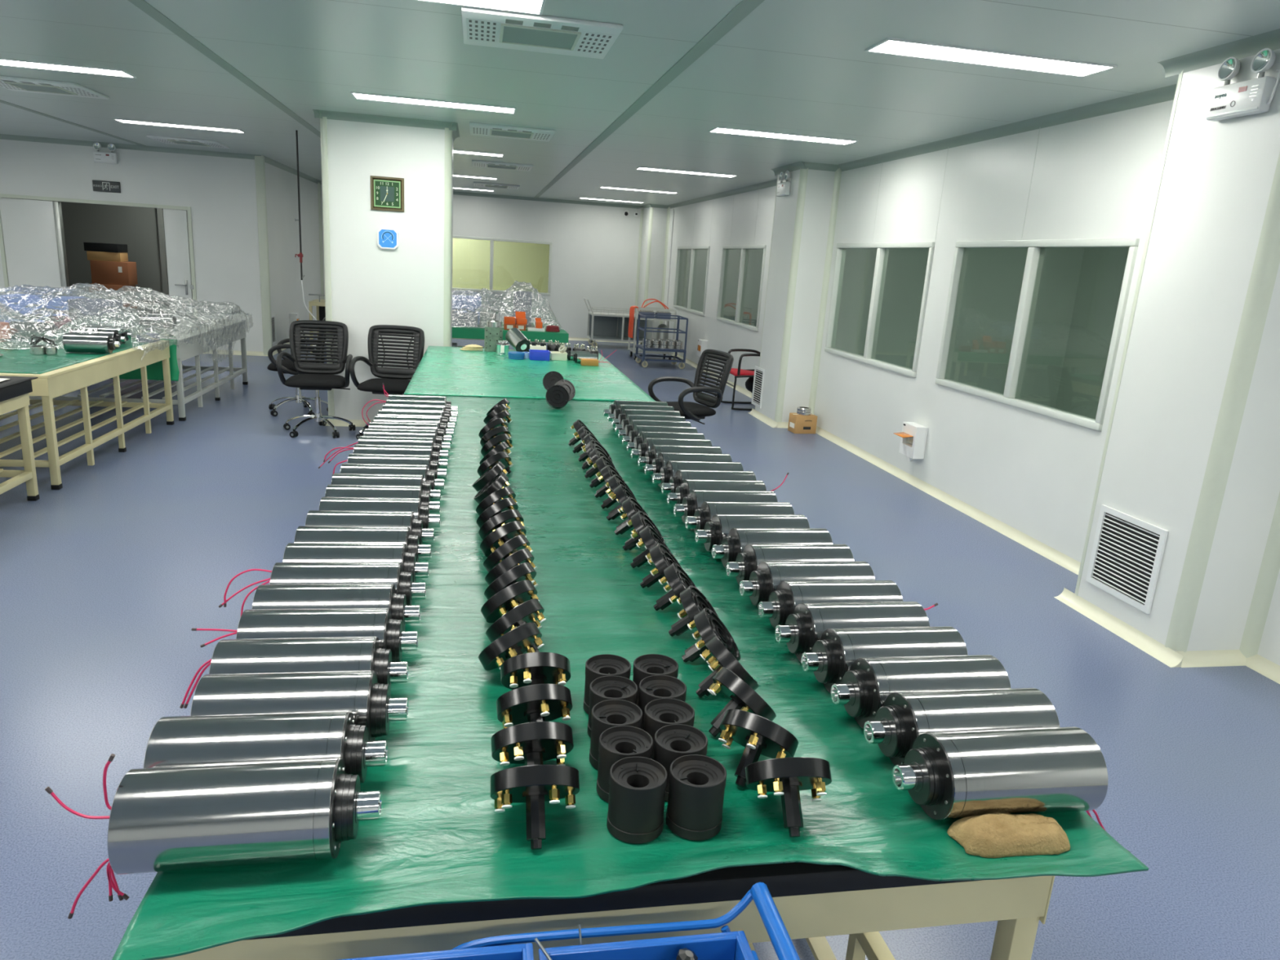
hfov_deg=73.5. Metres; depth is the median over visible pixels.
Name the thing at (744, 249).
window
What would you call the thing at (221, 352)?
baseboard
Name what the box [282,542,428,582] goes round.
motor
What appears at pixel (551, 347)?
disc
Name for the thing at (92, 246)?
case
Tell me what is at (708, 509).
motor
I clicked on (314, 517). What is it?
motor
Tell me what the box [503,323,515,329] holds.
box
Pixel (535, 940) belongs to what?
rod
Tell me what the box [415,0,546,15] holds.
recessed light
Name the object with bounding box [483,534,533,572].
black flange part
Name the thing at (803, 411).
ring
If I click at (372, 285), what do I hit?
wall column
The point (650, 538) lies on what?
black flange part
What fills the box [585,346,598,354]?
disc
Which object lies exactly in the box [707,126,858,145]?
recessed light
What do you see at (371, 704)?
motor
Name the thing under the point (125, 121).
recessed light
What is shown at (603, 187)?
recessed light
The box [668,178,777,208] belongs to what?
trim
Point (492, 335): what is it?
block
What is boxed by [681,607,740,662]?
black flange part
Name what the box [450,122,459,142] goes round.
trim
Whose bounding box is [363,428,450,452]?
motor
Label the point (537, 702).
black flange part
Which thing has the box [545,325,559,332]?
coil
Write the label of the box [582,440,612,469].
black flange part
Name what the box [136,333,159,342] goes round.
sheet
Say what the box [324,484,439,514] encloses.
motor
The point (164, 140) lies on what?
grille
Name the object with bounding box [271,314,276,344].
air vent
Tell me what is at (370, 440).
motor
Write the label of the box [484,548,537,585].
black flange part
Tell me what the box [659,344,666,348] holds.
ring
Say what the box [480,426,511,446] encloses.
black flange part
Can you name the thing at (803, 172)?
trim
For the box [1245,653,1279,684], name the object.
baseboard
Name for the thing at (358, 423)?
baseboard
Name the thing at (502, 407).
black flange part
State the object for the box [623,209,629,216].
security camera
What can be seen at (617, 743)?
cup
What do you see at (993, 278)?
window glass
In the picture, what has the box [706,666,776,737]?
black flange part
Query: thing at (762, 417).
baseboard
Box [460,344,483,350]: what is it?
pile
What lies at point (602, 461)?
black flange part
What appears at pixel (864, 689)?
motor
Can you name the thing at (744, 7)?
trim
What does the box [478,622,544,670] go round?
black flange part
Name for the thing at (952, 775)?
motor
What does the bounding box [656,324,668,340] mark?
gas cylinder
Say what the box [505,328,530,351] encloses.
motor
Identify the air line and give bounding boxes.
[294,129,326,346]
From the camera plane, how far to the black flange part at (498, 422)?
3.97 m
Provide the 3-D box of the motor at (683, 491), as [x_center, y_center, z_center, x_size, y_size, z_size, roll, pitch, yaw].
[0.318,0.053,3.086,0.441,0.174,0.140,1,15,-11]
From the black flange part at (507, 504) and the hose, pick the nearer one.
the black flange part at (507, 504)
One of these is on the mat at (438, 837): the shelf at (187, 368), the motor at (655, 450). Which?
the motor at (655, 450)
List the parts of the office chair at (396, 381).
armrest, seat, frame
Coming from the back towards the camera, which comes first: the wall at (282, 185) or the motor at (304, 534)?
the wall at (282, 185)
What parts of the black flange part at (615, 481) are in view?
stem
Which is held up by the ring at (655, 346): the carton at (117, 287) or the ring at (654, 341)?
the ring at (654, 341)
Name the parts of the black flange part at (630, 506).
stem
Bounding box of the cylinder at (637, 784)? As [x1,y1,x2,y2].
[606,756,666,844]
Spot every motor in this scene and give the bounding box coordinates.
[8,320,62,340]
[44,753,382,919]
[62,333,119,353]
[71,328,126,347]
[80,324,132,343]
[123,308,149,313]
[138,312,181,328]
[143,710,387,782]
[179,636,408,708]
[190,670,408,740]
[191,608,417,662]
[218,562,426,615]
[251,583,420,631]
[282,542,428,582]
[293,525,431,562]
[305,510,434,544]
[318,435,448,468]
[318,497,439,528]
[323,444,448,469]
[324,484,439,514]
[330,473,440,501]
[332,453,446,479]
[340,463,444,490]
[361,399,457,426]
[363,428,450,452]
[368,422,451,444]
[373,415,453,437]
[377,409,455,431]
[382,382,457,411]
[382,404,456,425]
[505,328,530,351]
[566,351,591,359]
[573,350,616,364]
[603,400,667,416]
[607,404,674,421]
[612,408,680,426]
[614,414,685,432]
[617,419,691,438]
[622,425,697,444]
[626,431,705,451]
[631,438,711,470]
[637,444,722,477]
[644,452,732,486]
[652,460,743,495]
[661,469,756,493]
[666,472,789,504]
[673,489,777,530]
[684,501,794,543]
[694,514,809,559]
[711,528,832,567]
[725,544,853,585]
[739,560,875,607]
[758,580,902,627]
[774,601,937,662]
[801,626,968,693]
[831,654,1010,728]
[863,688,1060,765]
[892,726,1130,852]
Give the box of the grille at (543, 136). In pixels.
[532,133,551,140]
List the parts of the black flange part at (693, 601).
stem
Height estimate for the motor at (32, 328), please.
0.140 m
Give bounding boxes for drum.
[479,311,496,328]
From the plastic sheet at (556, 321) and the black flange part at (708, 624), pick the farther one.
the plastic sheet at (556, 321)
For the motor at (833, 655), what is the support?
on the mat at (438, 837)
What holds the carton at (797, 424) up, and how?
on the floor
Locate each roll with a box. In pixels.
[524,351,528,358]
[558,345,566,353]
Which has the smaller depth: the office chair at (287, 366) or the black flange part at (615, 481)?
the black flange part at (615, 481)
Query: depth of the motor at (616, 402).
4.66 m
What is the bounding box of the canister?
[496,340,509,355]
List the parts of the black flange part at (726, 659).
stem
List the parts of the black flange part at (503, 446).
stem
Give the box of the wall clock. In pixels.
[370,175,404,212]
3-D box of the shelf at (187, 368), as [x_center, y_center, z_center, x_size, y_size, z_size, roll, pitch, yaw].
[-5.034,-1.013,8.585,1.238,0.014,2.160,1,15,-11]
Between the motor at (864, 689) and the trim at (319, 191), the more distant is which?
the trim at (319, 191)
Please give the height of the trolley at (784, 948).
0.800 m
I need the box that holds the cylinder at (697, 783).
[666,754,726,840]
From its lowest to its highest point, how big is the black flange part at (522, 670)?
0.130 m
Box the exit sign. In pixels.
[92,179,120,192]
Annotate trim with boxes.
[0,99,146,146]
[0,133,261,159]
[128,0,320,137]
[254,155,273,355]
[264,155,320,183]
[313,109,456,130]
[317,182,324,299]
[319,181,642,208]
[320,116,334,419]
[443,127,452,346]
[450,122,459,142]
[533,0,764,197]
[634,207,643,314]
[641,203,651,208]
[643,206,653,306]
[650,204,669,208]
[659,206,670,324]
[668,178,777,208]
[692,128,1039,244]
[755,176,777,408]
[770,161,804,175]
[774,167,808,422]
[803,161,839,171]
[808,168,841,414]
[838,84,1177,171]
[1074,69,1183,595]
[1156,28,1279,77]
[1164,152,1279,652]
[1239,492,1279,657]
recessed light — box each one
[0,57,136,78]
[112,118,245,133]
[350,91,516,113]
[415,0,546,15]
[453,149,503,156]
[453,174,497,179]
[453,186,493,191]
[578,197,644,203]
[599,186,677,194]
[635,166,737,177]
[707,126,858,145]
[864,37,1117,76]
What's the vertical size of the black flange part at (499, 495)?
0.130 m
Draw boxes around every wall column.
[326,119,453,420]
[637,207,666,339]
[755,168,835,422]
[1077,48,1279,651]
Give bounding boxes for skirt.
[452,328,568,342]
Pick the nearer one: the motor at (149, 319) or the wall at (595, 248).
the motor at (149, 319)
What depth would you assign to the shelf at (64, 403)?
6.61 m
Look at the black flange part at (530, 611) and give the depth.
1.90 m
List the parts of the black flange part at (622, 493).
stem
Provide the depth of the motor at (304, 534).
2.28 m
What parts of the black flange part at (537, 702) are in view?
stem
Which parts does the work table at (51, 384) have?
rail, leg, post, rail, rail, post, post, leg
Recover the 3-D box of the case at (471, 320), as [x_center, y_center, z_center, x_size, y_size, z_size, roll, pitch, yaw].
[-2.138,-1.947,10.387,0.340,0.150,0.260,1,15,-11]
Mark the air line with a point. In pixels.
(300, 255)
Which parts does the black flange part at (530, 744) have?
stem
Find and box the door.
[0,193,197,317]
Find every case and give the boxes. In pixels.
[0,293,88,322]
[67,297,123,328]
[83,242,128,253]
[102,311,140,336]
[452,294,481,324]
[452,311,477,327]
[507,351,524,359]
[512,290,532,327]
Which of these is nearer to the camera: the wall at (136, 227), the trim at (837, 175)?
the trim at (837, 175)
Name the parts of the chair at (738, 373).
frame leg, seat, frame leg, armrest, armrest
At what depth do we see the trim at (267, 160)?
13.37 m
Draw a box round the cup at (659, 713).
[643,697,694,759]
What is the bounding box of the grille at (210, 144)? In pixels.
[204,142,224,147]
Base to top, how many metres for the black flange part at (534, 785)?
0.131 m
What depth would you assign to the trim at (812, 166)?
8.66 m
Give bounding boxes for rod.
[533,937,551,959]
[577,924,582,945]
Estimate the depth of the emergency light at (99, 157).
11.26 m
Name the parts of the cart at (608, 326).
push handle, guard rail, panel, cart frame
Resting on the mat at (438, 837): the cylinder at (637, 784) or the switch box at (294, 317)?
the cylinder at (637, 784)
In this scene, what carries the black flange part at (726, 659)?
on the mat at (438, 837)
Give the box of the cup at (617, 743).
[596,725,653,802]
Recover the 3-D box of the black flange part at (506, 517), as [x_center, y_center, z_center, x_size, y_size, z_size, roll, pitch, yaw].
[-0.416,0.148,2.614,0.133,0.130,0.139,16,19,39]
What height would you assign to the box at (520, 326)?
0.070 m
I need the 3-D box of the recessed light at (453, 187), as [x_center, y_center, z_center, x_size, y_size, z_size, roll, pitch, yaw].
[-3.229,-5.238,15.403,1.200,0.008,0.250,1,15,-11]
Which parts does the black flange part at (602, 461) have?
stem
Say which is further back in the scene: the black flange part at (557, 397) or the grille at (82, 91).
the grille at (82, 91)
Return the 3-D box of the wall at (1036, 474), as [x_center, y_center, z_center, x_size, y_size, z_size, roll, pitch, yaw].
[2.342,-1.365,7.128,0.060,2.710,21.800,1,15,-11]
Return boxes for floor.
[0,334,1279,959]
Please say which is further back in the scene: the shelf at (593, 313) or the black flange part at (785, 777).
the shelf at (593, 313)
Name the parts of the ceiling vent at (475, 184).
filter frame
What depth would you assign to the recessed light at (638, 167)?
10.22 m
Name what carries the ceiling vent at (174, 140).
in the ceiling
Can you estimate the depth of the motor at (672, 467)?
3.31 m
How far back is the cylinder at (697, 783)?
1.36 m
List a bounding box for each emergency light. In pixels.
[93,142,119,164]
[776,170,791,196]
[1205,48,1279,120]
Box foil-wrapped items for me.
[0,283,253,362]
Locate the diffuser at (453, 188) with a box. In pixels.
[453,187,491,191]
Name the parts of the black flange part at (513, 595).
stem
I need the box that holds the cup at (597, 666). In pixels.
[583,653,631,714]
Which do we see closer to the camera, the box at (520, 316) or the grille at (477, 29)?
the grille at (477, 29)
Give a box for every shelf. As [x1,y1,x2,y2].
[0,398,151,457]
[61,364,229,399]
[588,335,646,341]
[590,311,638,315]
[629,347,671,352]
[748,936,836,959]
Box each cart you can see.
[583,297,654,347]
[635,313,688,368]
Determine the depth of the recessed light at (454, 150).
9.66 m
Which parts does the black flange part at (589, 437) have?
stem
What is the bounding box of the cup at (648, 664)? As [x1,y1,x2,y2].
[632,653,678,706]
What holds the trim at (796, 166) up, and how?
attached to the wall column at (820, 184)
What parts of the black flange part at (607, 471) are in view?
stem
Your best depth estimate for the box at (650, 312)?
14.57 m
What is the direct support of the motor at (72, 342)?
on the mat at (19, 359)
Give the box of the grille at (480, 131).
[471,127,488,134]
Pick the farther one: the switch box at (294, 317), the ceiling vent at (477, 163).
the switch box at (294, 317)
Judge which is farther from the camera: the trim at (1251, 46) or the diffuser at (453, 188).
the diffuser at (453, 188)
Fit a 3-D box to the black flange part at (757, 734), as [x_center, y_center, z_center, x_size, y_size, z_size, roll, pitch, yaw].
[0.211,0.463,1.536,0.129,0.131,0.141,-5,17,-30]
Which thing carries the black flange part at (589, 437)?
on the mat at (438, 837)
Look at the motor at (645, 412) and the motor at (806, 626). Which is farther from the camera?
the motor at (645, 412)
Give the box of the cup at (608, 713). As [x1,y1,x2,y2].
[589,699,642,768]
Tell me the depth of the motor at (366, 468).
2.96 m
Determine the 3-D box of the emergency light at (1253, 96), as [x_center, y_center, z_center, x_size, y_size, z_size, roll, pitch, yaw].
[2.556,-1.669,3.620,0.061,0.249,0.309,1,15,-11]
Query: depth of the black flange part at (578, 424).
4.09 m
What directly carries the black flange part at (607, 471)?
on the mat at (438, 837)
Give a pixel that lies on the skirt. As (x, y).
(456, 332)
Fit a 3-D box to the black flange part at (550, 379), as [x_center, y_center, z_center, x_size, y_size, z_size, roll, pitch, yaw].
[-0.565,-0.643,5.627,0.129,0.140,0.131,14,17,34]
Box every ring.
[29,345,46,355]
[45,346,57,355]
[644,343,651,347]
[645,339,652,343]
[651,343,659,348]
[652,339,659,344]
[659,340,667,344]
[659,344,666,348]
[666,344,675,349]
[667,340,675,345]
[675,340,683,345]
[675,345,682,349]
[796,406,811,415]
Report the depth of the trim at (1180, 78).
4.28 m
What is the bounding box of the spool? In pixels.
[44,315,74,336]
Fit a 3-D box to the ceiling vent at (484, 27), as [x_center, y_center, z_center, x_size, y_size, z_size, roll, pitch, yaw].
[-0.500,-2.197,4.242,0.740,0.030,0.660,1,15,-11]
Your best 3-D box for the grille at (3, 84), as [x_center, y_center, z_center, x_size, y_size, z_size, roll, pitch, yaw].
[-5.064,-3.146,6.830,0.150,0.001,0.420,1,15,-11]
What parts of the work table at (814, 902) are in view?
post, rail, leg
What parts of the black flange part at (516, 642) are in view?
stem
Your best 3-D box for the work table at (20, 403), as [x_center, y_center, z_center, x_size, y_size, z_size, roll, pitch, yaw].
[-4.201,0.024,4.032,1.480,0.735,2.160,1,15,-11]
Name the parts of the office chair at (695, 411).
armrest, seat, armrest, frame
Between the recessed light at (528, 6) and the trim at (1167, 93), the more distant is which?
the trim at (1167, 93)
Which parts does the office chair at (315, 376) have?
armrest, seat, frame, armrest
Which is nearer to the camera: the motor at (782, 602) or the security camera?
the motor at (782, 602)
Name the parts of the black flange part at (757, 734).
stem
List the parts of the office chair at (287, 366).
seat, armrest, armrest, frame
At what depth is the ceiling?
5.16 m
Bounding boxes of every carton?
[0,321,10,342]
[86,250,128,262]
[88,283,137,309]
[89,260,137,285]
[787,413,817,433]
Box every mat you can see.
[0,336,160,373]
[111,394,1148,959]
[404,345,655,401]
[452,320,568,333]
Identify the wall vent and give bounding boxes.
[751,365,764,408]
[1085,504,1168,613]
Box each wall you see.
[0,138,263,351]
[28,199,186,313]
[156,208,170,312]
[264,162,320,346]
[320,184,640,337]
[452,238,549,293]
[662,99,1279,665]
[678,248,763,326]
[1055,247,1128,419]
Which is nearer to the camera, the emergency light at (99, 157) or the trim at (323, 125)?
the trim at (323, 125)
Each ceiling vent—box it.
[0,75,109,99]
[146,134,229,148]
[461,5,622,58]
[469,122,555,142]
[471,160,533,171]
[473,182,519,189]
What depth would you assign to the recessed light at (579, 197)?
15.95 m
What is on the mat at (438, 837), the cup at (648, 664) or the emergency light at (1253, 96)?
the cup at (648, 664)
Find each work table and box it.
[0,316,248,421]
[0,339,174,489]
[0,393,39,501]
[155,862,1054,959]
[452,337,565,346]
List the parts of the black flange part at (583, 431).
stem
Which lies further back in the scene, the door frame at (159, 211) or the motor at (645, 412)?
the door frame at (159, 211)
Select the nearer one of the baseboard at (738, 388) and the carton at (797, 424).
the carton at (797, 424)
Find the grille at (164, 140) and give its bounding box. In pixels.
[154,138,175,143]
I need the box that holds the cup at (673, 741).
[653,724,707,801]
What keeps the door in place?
in the wall at (220, 192)
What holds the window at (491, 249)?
in the wall at (595, 248)
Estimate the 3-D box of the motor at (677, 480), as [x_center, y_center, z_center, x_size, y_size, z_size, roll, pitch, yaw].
[0.252,0.033,3.216,0.344,0.140,0.140,1,15,-11]
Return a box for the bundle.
[627,305,638,337]
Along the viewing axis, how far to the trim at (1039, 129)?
6.79 m
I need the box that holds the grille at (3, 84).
[0,80,25,90]
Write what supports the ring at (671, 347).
on the cart at (638, 358)
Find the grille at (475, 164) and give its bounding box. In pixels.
[473,162,485,167]
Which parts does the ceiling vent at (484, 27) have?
filter frame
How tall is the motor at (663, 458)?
0.140 m
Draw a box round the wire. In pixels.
[30,335,57,346]
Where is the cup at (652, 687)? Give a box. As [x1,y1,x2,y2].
[638,675,686,729]
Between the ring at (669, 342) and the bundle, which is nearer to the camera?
the ring at (669, 342)
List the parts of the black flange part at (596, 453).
stem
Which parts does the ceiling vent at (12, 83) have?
filter frame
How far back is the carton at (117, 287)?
12.93 m
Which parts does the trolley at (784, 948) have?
rail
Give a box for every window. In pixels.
[452,235,552,295]
[672,245,710,315]
[715,244,766,331]
[824,241,934,377]
[935,237,1139,431]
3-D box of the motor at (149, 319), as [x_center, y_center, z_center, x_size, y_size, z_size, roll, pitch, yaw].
[-4.564,-1.513,8.159,0.344,0.140,0.140,-2,15,-22]
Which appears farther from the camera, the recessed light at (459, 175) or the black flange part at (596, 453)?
the recessed light at (459, 175)
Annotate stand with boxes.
[308,293,326,352]
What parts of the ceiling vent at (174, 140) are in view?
filter frame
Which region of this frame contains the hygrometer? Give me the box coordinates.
[377,227,398,248]
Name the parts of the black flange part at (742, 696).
stem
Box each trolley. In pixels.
[452,882,799,959]
[627,306,676,359]
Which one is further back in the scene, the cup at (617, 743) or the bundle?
the bundle
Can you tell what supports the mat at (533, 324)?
on the work table at (564, 344)
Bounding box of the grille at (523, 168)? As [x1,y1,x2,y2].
[517,166,530,170]
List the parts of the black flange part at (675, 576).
stem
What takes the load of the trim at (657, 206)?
attached to the wall at (1036, 474)
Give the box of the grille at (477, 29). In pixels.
[466,17,498,42]
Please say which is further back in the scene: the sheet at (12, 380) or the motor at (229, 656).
the sheet at (12, 380)
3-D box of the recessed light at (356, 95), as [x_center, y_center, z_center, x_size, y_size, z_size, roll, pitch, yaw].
[-1.545,-2.851,6.490,1.200,0.008,0.250,1,15,-11]
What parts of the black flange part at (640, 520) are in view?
stem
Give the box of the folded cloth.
[946,812,1070,857]
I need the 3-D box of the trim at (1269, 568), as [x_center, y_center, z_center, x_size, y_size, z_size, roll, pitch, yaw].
[2.934,-0.451,3.701,0.050,2.710,0.050,1,15,-11]
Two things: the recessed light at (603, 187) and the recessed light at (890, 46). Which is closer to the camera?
the recessed light at (890, 46)
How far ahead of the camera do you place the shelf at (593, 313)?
16.21 m
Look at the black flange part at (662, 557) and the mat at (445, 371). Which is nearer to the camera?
the black flange part at (662, 557)
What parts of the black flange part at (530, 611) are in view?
stem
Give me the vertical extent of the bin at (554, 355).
0.062 m
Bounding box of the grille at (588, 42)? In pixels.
[574,31,615,54]
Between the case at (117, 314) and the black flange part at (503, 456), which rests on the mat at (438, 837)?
the black flange part at (503, 456)
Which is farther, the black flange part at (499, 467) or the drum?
the drum
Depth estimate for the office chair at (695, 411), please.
7.23 m
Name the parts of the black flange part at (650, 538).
stem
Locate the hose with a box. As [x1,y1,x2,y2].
[641,298,668,309]
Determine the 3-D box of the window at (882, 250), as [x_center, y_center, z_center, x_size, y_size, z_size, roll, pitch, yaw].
[2.186,-1.629,7.943,0.097,1.092,1.940,1,15,-11]
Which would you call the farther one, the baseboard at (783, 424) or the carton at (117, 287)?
the carton at (117, 287)
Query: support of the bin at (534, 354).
on the mat at (445, 371)
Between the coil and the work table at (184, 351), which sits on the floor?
the work table at (184, 351)
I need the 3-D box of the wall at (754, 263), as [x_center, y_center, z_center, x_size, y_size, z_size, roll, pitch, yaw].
[2.255,-3.967,17.285,3.540,2.710,0.060,1,15,-11]
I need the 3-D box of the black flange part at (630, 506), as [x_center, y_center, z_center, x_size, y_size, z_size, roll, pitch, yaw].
[-0.011,0.123,2.814,0.131,0.130,0.141,10,16,23]
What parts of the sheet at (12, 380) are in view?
sheet edge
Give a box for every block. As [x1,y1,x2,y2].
[484,325,502,351]
[580,358,598,366]
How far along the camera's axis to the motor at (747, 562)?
2.36 m
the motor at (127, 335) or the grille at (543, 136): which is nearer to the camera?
the motor at (127, 335)
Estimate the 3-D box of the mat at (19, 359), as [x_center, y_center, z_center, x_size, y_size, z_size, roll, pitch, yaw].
[-4.617,-0.942,6.210,1.420,0.003,2.140,1,15,-11]
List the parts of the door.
handle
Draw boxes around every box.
[288,312,299,325]
[451,342,457,346]
[503,316,515,324]
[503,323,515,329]
[515,311,527,324]
[515,323,525,330]
[529,342,546,350]
[535,317,542,328]
[634,208,644,216]
[638,310,654,318]
[654,311,671,319]
[697,338,707,356]
[893,422,928,460]
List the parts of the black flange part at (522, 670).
stem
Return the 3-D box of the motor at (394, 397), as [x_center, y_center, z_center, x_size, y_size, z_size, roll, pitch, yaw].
[-1.134,-0.393,4.421,0.380,0.195,0.140,1,15,-11]
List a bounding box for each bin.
[338,942,533,959]
[528,349,550,360]
[538,930,755,959]
[550,351,568,360]
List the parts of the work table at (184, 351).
rail, leg, post, rail, rail, post, post, leg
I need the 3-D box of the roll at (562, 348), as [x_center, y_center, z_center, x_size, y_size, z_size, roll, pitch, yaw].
[-0.672,-1.137,7.450,0.065,0.070,0.068,-8,18,-38]
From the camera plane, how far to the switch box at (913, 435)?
6.99 m
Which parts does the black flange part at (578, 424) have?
stem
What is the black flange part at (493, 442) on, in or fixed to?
on the mat at (438, 837)
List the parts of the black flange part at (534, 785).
stem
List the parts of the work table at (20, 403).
rail, rail, leg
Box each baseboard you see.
[203,349,267,355]
[272,331,316,355]
[326,418,370,426]
[568,337,633,342]
[672,351,752,398]
[747,408,777,427]
[777,422,788,428]
[815,426,1080,574]
[1053,587,1183,667]
[1176,649,1246,667]
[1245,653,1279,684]
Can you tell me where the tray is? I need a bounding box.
[527,327,544,331]
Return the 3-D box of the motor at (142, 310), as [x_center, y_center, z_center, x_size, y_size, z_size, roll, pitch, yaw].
[-4.973,-1.608,8.428,0.344,0.140,0.140,2,14,-5]
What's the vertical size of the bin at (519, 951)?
0.115 m
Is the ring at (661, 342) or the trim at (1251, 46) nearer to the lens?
the trim at (1251, 46)
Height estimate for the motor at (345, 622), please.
0.140 m
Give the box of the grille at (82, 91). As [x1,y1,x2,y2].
[59,86,100,97]
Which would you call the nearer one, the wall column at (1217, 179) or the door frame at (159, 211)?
the wall column at (1217, 179)
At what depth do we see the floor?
3.74 m
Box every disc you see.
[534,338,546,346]
[546,340,559,351]
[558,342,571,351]
[572,343,586,351]
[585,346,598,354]
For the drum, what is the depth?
10.23 m
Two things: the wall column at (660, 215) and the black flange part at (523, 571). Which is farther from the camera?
the wall column at (660, 215)
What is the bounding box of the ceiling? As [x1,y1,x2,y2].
[0,0,1279,205]
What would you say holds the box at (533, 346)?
on the mat at (445, 371)
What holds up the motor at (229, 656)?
on the mat at (438, 837)
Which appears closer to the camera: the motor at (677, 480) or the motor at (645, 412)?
the motor at (677, 480)
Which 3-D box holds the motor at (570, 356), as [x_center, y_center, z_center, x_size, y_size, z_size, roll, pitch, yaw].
[-0.534,-1.082,7.470,0.210,0.083,0.083,1,15,-11]
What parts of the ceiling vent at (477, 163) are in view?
filter frame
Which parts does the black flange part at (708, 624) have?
stem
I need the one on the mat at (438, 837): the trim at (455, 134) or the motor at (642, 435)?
the motor at (642, 435)
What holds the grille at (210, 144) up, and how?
attached to the ceiling vent at (174, 140)
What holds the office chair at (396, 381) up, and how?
on the floor
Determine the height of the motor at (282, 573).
0.142 m
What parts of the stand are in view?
rail, panel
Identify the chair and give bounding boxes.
[266,316,328,416]
[276,320,355,438]
[349,324,424,439]
[648,349,733,424]
[720,348,759,410]
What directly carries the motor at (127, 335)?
on the mat at (19, 359)
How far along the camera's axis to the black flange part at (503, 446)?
3.47 m
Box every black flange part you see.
[471,460,507,491]
[473,471,510,504]
[475,486,517,515]
[476,497,518,528]
[477,451,513,484]
[478,417,507,439]
[478,509,524,540]
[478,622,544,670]
[479,441,511,474]
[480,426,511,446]
[480,434,513,457]
[480,520,526,556]
[480,579,539,622]
[483,404,509,429]
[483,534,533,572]
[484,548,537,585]
[484,562,537,599]
[485,598,546,652]
[486,398,511,422]
[486,410,512,435]
[490,721,573,765]
[490,764,579,849]
[496,684,572,728]
[500,652,570,689]
[542,371,564,390]
[545,385,568,408]
[554,379,575,401]
[568,419,586,445]
[572,426,595,453]
[577,433,601,462]
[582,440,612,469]
[584,447,615,478]
[589,456,618,488]
[594,464,625,497]
[600,474,635,509]
[606,484,638,520]
[614,497,648,534]
[622,511,664,551]
[630,525,671,568]
[640,542,681,591]
[653,562,696,610]
[668,585,719,639]
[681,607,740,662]
[695,635,759,697]
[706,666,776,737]
[718,709,798,787]
[745,756,831,837]
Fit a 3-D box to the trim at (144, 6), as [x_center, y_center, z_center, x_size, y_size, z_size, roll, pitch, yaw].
[-2.737,-2.758,5.795,0.080,0.014,21.800,1,15,-11]
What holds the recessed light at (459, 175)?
in the ceiling
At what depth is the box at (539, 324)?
10.30 m
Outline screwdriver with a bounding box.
[675,947,697,959]
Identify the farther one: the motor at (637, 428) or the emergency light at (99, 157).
the emergency light at (99, 157)
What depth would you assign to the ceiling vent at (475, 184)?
13.96 m
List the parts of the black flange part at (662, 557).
stem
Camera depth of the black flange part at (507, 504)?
2.68 m
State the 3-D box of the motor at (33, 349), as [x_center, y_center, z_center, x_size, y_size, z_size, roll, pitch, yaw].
[-4.280,-0.924,6.100,0.100,0.055,0.100,1,15,-11]
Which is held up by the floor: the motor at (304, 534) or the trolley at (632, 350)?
the trolley at (632, 350)
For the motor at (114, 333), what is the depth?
6.58 m
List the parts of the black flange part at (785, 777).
stem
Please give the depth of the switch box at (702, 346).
13.62 m
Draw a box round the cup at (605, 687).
[587,675,637,737]
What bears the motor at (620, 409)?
on the mat at (438, 837)
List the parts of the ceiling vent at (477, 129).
filter frame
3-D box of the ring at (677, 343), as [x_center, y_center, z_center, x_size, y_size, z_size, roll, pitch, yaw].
[0.630,-2.213,13.859,0.124,0.062,0.124,1,15,-11]
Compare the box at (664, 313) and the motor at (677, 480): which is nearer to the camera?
the motor at (677, 480)
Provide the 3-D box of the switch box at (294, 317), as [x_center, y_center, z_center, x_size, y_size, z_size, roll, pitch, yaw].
[-5.553,-2.531,13.795,0.108,0.300,0.240,1,15,-11]
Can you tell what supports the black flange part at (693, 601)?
on the mat at (438, 837)
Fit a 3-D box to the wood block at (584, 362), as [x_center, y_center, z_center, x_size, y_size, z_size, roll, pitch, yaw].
[-0.423,-0.990,7.205,0.140,0.050,0.090,1,15,-11]
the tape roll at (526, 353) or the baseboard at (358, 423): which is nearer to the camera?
the tape roll at (526, 353)
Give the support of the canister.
on the mat at (445, 371)
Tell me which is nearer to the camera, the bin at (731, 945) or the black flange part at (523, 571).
the bin at (731, 945)
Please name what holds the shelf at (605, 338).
attached to the cart at (608, 326)
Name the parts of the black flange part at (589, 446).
stem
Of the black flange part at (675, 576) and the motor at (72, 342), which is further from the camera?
the motor at (72, 342)
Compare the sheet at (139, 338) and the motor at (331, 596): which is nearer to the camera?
the motor at (331, 596)
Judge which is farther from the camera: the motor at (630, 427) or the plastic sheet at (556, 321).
the plastic sheet at (556, 321)
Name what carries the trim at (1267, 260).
attached to the wall column at (1217, 179)
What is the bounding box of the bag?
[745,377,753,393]
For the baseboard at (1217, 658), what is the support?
attached to the wall at (1036, 474)
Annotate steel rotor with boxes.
[486,320,501,327]
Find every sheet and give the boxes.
[0,375,38,401]
[110,337,179,381]
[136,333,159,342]
[452,280,564,329]
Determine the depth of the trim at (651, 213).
16.61 m
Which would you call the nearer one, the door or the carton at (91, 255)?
the door

